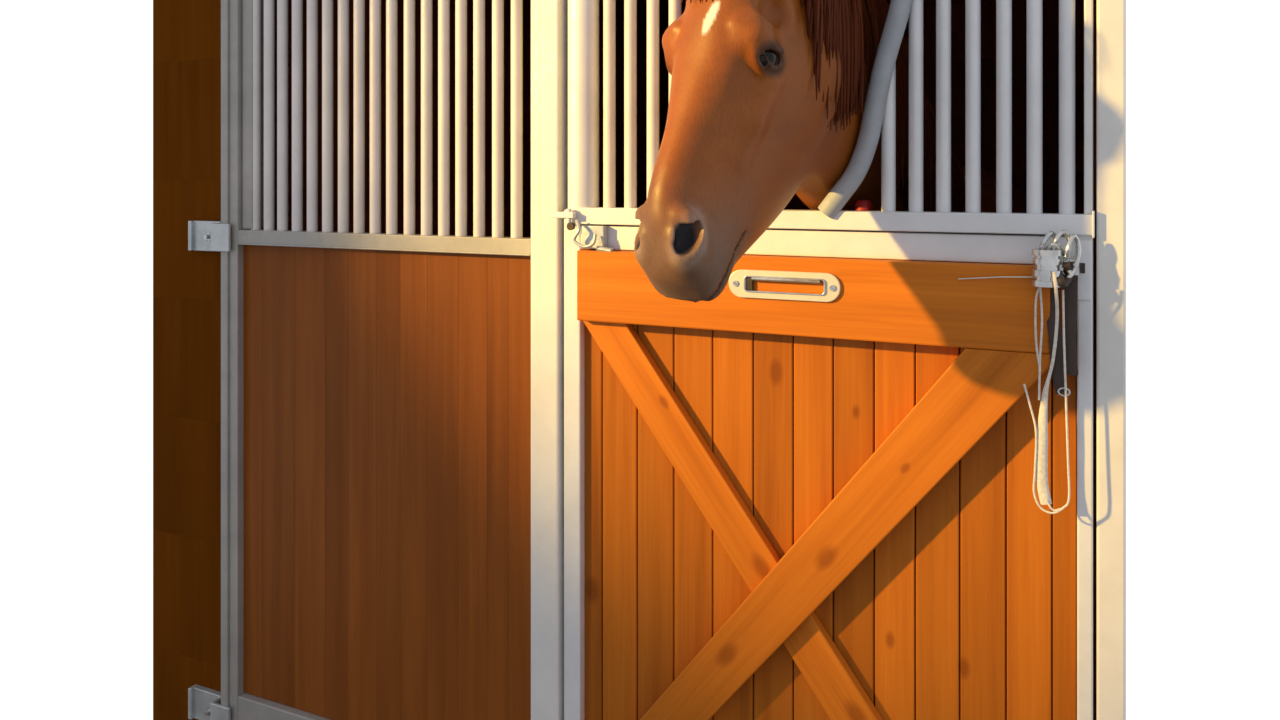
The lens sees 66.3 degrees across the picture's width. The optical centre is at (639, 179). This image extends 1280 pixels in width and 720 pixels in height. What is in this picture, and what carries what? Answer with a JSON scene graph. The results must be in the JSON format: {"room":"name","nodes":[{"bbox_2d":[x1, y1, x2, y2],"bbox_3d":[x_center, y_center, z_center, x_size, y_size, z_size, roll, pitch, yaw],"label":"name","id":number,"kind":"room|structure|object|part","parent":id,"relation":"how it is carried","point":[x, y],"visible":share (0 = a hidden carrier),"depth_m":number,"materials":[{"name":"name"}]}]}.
{"room":"farm building","nodes":[
{"label":"farm building","id":0,"kind":"room"},
{"bbox_2d":[153,0,220,719],"bbox_3d":[-1.121,0.170,2.509,0.252,2.660,0.090,0,0,26],"label":"wall","id":1,"kind":"structure","parent":0,"point":[186,33],"depth_m":2.47,"materials":[{"name":"brown wood"}]},
{"bbox_2d":[275,0,685,236],"bbox_3d":[-0.396,0.190,4.030,0.040,2.620,3.280,0,0,26],"label":"wall","id":2,"kind":"structure","parent":0,"point":[641,4],"depth_m":3.54,"materials":[{"name":"brown wood"}]},
{"bbox_2d":[768,0,1083,234],"bbox_3d":[1.263,0.190,5.074,2.124,2.620,0.040,0,0,26],"label":"wall","id":3,"kind":"structure","parent":0,"point":[988,7],"depth_m":4.78,"materials":[{"name":"brown wood"}]},
{"bbox_2d":[1093,0,1096,719],"bbox_3d":[1.480,0.190,3.100,0.038,2.620,3.330,0,0,26],"label":"wall","id":4,"kind":"structure","parent":0,"point":[1094,1],"depth_m":1.60,"materials":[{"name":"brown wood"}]},
{"bbox_3d":[-0.256,1.540,0.045,5.500,0.080,3.660,0,0,26],"label":"floor","id":5,"kind":"structure","parent":0,"visible":0},
{"bbox_2d":[188,0,530,719],"bbox_3d":[-0.666,0.190,2.227,1.003,2.580,0.064,0,0,26],"label":"panel","id":6,"kind":"object","parent":5,"relation":"on","point":[376,385],"visible":1,"depth_m":2.20,"materials":[{"name":"wood"}]},
{"bbox_3d":[-0.583,1.274,2.195,0.826,0.070,0.050,0,0,26],"label":"rail","id":7,"kind":"part","parent":6,"relation":"part of","materials":[{"name":"metal"}]},
{"bbox_3d":[-0.584,0.137,2.193,0.826,0.035,0.054,0,0,26],"label":"rail","id":8,"kind":"part","parent":6,"relation":"part of","materials":[{"name":"metal"}]},
{"bbox_2d":[531,0,567,719],"bbox_3d":[-0.192,0.190,1.992,0.085,2.620,0.087,0,0,26],"label":"steel post","id":9,"kind":"object","parent":5,"relation":"on","point":[549,18],"visible":0.75,"depth_m":1.97,"materials":[{"name":"metal"}]},
{"bbox_2d":[1097,0,1125,719],"bbox_3d":[0.735,0.190,1.553,0.062,2.620,0.084,0,0,26],"label":"steel post","id":10,"kind":"object","parent":5,"relation":"on","point":[1111,14],"visible":1,"depth_m":1.53,"materials":[{"name":"metal"}]},
{"bbox_2d":[551,0,1094,719],"bbox_3d":[0.272,0.140,1.743,0.973,2.480,0.122,0,0,26],"label":"door","id":11,"kind":"structure","parent":10,"relation":"attached to","point":[803,490],"depth_m":1.70,"materials":[{"name":"wood"}]},
{"bbox_3d":[0.252,0.185,1.724,0.204,0.050,0.006,0,0,26],"label":"handle plate","id":12,"kind":"part","parent":11,"relation":"part of","materials":[{"name":"beige metal"}]},
{"bbox_3d":[0.249,0.184,1.722,0.140,0.024,0.012,0,0,26],"label":"finger pull","id":13,"kind":"part","parent":11,"relation":"part of","materials":[{"name":"silver metal"}]},
{"bbox_2d":[855,199,872,230],"bbox_3d":[0.402,0.070,1.764,0.032,0.070,0.046,0,0,26],"label":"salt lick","id":14,"kind":"object","parent":11,"relation":"attached to","point":[863,204],"visible":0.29,"depth_m":1.76,"materials":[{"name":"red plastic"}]},
{"bbox_2d":[958,276,1033,279],"bbox_3d":[0.570,0.157,1.567,0.119,0.011,0.005,0,0,31],"label":"cord","id":15,"kind":"object","parent":11,"relation":"attached to","point":[999,276],"visible":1,"depth_m":1.56,"materials":[{"name":"white fabric"}]},
{"bbox_2d":[1023,272,1069,513],"bbox_3d":[0.634,0.330,1.528,0.039,0.380,0.058,0,0,-31],"label":"lead rope","id":16,"kind":"object","parent":11,"relation":"hanging from","point":[1041,431],"visible":0.98,"depth_m":1.53,"materials":[{"name":"white fabric"}]},
{"bbox_2d":[1047,261,1077,396],"bbox_3d":[0.650,0.232,1.527,0.040,0.212,0.051,0,0,-42],"label":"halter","id":17,"kind":"object","parent":11,"relation":"hanging from","point":[1069,285],"visible":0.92,"depth_m":1.52,"materials":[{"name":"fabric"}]},
{"bbox_3d":[0.699,0.142,1.543,0.019,0.094,0.005,0,0,26],"label":"latch plate","id":18,"kind":"part","parent":11,"relation":"part of","materials":[{"name":"metal"}]},
{"bbox_3d":[0.530,1.541,3.551,2.104,0.078,3.340,0,0,26],"label":"floor","id":19,"kind":"structure","parent":0,"visible":0},
{"bbox_2d":[634,0,1041,302],"bbox_3d":[0.828,0.498,2.685,0.697,2.030,3.043,0,0,23],"label":"horse","id":20,"kind":"object","parent":19,"relation":"on","point":[767,99],"visible":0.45,"depth_m":1.44}
]}

